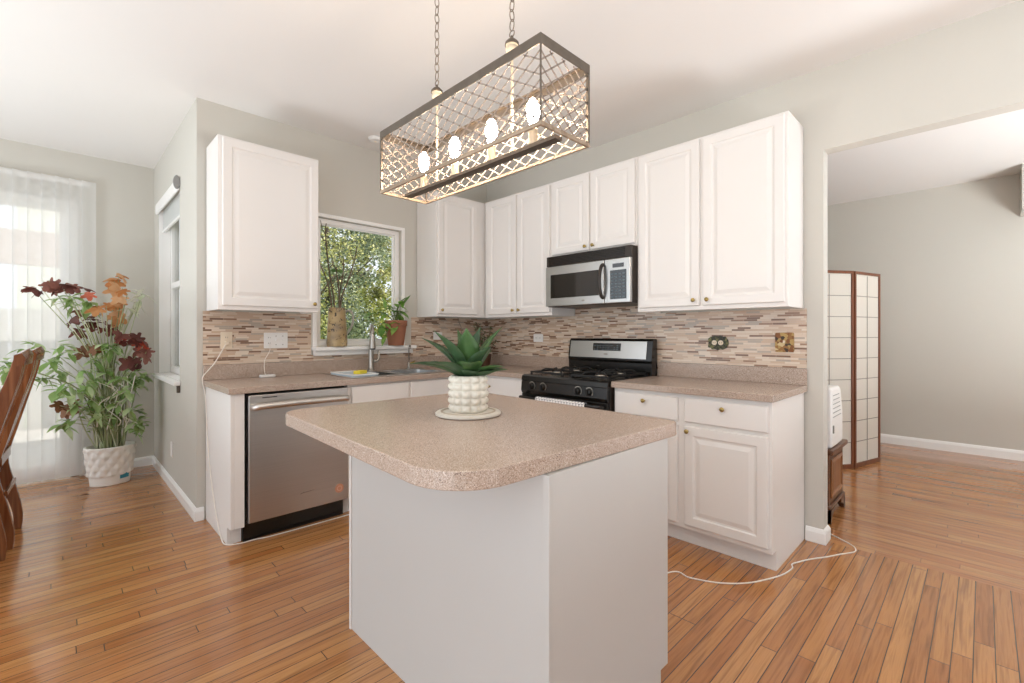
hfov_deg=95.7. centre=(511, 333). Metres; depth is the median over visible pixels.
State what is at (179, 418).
wall
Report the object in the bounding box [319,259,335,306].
branch
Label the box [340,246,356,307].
branch
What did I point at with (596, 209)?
upper cabinet
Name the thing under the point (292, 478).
dishwasher
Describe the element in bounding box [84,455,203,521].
baseboard
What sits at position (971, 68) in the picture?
wall
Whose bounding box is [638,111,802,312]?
upper cabinet
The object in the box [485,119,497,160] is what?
socket
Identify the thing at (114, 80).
ceiling
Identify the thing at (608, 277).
microwave
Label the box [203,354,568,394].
countertop
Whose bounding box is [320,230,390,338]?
tree
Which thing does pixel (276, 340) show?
outlet
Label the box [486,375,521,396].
base cabinet
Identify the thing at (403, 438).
island countertop
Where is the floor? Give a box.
[0,443,1023,682]
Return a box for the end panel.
[206,387,243,543]
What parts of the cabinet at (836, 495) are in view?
moulding, panel, lid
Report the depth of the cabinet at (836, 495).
3.08 m
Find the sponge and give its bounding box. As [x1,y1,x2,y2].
[353,370,366,373]
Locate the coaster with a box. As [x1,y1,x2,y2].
[435,407,500,419]
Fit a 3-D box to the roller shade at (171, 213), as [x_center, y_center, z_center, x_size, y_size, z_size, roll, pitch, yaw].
[-2.812,-1.034,3.789,0.084,0.265,1.046,0,0,-45]
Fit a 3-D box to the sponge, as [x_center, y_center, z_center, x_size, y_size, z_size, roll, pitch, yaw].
[-1.109,0.279,3.391,0.060,0.024,0.090,0,0,17]
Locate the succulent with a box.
[409,326,507,412]
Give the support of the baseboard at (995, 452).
attached to the wall at (949, 260)
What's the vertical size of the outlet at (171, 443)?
0.115 m
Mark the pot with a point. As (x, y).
(467, 393)
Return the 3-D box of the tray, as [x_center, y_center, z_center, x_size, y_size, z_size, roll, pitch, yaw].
[-1.162,0.290,3.416,0.200,0.014,0.370,0,0,-45]
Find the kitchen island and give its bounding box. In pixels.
[349,438,667,682]
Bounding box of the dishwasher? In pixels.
[242,386,349,541]
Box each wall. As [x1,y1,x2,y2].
[0,138,153,475]
[154,98,222,518]
[223,105,486,363]
[487,0,1023,538]
[828,174,1023,450]
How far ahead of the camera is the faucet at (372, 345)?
3.74 m
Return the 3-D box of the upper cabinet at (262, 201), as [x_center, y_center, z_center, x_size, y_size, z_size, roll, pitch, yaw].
[-1.673,-0.689,3.146,0.614,1.075,0.344,0,0,-45]
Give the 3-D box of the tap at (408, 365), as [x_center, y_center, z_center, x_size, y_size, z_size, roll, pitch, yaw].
[-0.879,0.195,3.980,0.066,0.205,0.136,0,0,5]
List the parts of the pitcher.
handle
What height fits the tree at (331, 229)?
4.016 m
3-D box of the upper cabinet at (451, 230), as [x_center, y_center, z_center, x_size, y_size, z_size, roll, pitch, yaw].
[-0.438,-0.689,4.360,0.838,1.075,0.344,0,0,-45]
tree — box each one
[320,225,390,345]
[320,226,377,338]
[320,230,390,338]
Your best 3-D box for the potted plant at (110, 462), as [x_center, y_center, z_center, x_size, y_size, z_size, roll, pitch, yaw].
[-3.430,0.352,3.591,1.121,1.733,0.531,0,0,-45]
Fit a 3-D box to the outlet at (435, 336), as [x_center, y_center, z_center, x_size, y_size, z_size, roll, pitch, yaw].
[-0.694,0.018,4.345,0.100,0.070,0.008,0,0,-45]
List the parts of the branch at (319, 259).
stem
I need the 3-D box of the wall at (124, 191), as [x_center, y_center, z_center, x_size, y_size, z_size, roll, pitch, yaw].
[-4.495,-0.162,3.306,3.082,2.760,0.150,0,0,-45]
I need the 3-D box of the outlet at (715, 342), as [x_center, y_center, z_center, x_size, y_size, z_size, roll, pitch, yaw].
[1.378,0.059,3.102,0.015,0.096,0.132,0,0,-45]
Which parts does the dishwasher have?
toe panel, handle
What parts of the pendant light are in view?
corner post, lattice panel, corner post, rod, chain, lattice panel, lattice panel, rod, chain, corner post, lattice panel, corner post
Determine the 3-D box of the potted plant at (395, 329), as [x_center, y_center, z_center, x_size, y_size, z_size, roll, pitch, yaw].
[-1.055,-0.120,3.891,0.489,0.445,0.216,0,0,-45]
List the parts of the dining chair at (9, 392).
post, crest rail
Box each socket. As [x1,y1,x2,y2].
[419,152,428,187]
[449,136,460,175]
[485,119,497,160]
[526,98,539,144]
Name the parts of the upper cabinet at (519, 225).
door, door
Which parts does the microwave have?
door, handle, control panel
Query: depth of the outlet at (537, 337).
4.26 m
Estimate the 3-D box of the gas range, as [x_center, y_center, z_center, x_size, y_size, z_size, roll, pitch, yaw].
[0.547,0.627,3.432,0.710,1.182,0.766,0,0,-45]
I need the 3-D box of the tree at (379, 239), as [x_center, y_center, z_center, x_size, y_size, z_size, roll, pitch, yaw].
[-4.317,-1.237,10.699,2.925,5.388,2.983,0,0,-45]
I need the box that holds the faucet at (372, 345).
[367,324,379,370]
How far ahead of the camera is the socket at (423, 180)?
1.87 m
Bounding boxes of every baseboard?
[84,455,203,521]
[805,525,830,545]
[881,434,1023,460]
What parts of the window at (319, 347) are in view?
sash, frame, sill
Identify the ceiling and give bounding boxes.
[0,0,1023,205]
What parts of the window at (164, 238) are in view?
sill, frame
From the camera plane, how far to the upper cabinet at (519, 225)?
4.00 m
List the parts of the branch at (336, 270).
stem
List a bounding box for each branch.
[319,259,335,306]
[320,220,334,306]
[330,256,343,307]
[338,251,347,294]
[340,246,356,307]
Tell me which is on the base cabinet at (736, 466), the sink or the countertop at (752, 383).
the countertop at (752, 383)
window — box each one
[152,189,180,392]
[311,212,416,355]
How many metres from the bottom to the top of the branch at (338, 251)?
0.668 m
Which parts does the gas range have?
oven handle, control panel, oven door, knob, knob, backguard panel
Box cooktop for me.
[521,371,649,387]
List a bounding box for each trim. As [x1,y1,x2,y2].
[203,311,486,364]
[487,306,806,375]
[1020,163,1023,216]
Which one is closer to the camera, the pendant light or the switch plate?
the pendant light
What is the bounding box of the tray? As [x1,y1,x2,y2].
[330,370,378,376]
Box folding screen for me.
[828,270,880,468]
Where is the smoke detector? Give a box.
[368,136,379,142]
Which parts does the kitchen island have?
panel, panel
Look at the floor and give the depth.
2.16 m
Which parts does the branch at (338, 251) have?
stem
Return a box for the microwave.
[546,245,637,308]
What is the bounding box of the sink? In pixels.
[322,368,447,378]
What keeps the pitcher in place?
on the window at (319, 347)
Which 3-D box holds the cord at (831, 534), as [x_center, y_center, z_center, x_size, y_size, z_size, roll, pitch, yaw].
[1.353,1.214,2.478,1.698,0.006,0.399,0,0,-31]
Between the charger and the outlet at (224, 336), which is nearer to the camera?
the outlet at (224, 336)
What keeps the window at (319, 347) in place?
in the wall at (348, 174)
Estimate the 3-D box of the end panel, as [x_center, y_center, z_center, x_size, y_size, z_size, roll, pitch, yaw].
[-1.776,0.781,2.861,0.074,0.875,0.600,0,0,-45]
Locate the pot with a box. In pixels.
[448,374,488,412]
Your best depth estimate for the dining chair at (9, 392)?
2.27 m
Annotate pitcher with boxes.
[326,307,353,346]
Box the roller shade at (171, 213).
[155,175,179,232]
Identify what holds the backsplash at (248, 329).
attached to the wall at (348, 174)
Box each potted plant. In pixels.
[0,273,155,486]
[361,296,409,345]
[470,322,497,365]
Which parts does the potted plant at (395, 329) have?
stem, pot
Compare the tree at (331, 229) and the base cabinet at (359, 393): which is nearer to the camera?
the base cabinet at (359, 393)
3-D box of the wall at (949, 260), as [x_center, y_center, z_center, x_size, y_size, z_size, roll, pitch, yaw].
[4.459,-0.162,5.010,0.160,2.760,6.900,0,0,-45]
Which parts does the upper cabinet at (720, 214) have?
door, door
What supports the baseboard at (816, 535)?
attached to the wall at (971, 68)
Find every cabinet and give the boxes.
[206,134,317,313]
[343,377,449,512]
[417,191,506,318]
[486,183,574,317]
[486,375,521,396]
[552,157,637,256]
[615,388,803,570]
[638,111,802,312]
[828,439,847,523]
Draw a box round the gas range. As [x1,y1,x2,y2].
[519,338,656,411]
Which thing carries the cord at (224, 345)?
attached to the end panel
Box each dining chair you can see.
[0,346,44,549]
[0,348,33,560]
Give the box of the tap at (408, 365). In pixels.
[407,345,415,368]
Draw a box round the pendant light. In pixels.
[380,0,589,203]
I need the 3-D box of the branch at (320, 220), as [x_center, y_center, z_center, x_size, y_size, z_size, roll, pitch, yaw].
[-1.421,-0.427,3.587,0.124,0.890,0.014,0,0,-45]
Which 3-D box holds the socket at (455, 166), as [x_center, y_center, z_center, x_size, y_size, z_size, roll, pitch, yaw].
[-0.215,-0.666,1.739,0.044,0.150,0.044,0,0,-45]
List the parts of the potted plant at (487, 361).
stem, pot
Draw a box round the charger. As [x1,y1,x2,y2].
[259,374,275,377]
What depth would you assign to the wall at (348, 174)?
3.77 m
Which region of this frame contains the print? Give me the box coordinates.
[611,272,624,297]
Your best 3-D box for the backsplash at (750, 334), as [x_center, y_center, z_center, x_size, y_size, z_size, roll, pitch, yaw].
[0.742,0.038,3.765,0.006,0.560,2.862,0,0,-45]
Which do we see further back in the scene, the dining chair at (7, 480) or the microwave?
the microwave
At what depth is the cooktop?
3.25 m
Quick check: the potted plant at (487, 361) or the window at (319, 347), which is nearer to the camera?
the window at (319, 347)
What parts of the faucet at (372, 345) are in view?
spout, lever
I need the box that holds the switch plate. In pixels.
[775,333,793,351]
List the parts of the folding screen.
panel frame, panel frame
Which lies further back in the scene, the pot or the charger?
the charger
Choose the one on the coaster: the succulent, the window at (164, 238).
the succulent
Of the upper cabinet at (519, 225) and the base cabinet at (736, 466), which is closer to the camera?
the base cabinet at (736, 466)
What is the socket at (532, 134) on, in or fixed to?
attached to the pendant light
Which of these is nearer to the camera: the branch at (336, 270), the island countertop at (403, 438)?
the island countertop at (403, 438)
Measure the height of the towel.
0.290 m
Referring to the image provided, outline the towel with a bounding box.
[535,396,586,406]
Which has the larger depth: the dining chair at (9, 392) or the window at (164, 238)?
the window at (164, 238)
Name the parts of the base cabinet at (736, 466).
drawer, door, drawer, door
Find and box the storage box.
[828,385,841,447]
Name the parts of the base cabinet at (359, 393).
drawer, drawer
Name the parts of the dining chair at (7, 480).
rail, crest rail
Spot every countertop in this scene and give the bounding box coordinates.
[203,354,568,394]
[286,393,675,490]
[611,362,806,402]
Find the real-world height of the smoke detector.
0.028 m
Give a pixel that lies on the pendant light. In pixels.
(513, 49)
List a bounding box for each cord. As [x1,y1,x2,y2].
[202,345,348,545]
[668,534,856,583]
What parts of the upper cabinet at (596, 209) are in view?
door, door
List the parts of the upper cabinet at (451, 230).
door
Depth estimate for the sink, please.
3.69 m
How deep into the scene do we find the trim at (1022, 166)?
4.26 m
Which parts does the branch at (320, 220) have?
stem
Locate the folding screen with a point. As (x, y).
(854, 297)
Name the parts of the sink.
bowl, bowl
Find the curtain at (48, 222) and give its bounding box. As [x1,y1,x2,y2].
[0,166,95,484]
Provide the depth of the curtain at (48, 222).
3.76 m
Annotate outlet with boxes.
[170,442,172,456]
[220,332,231,348]
[264,333,287,347]
[433,332,441,339]
[534,334,542,341]
[708,336,728,349]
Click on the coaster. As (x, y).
(445, 413)

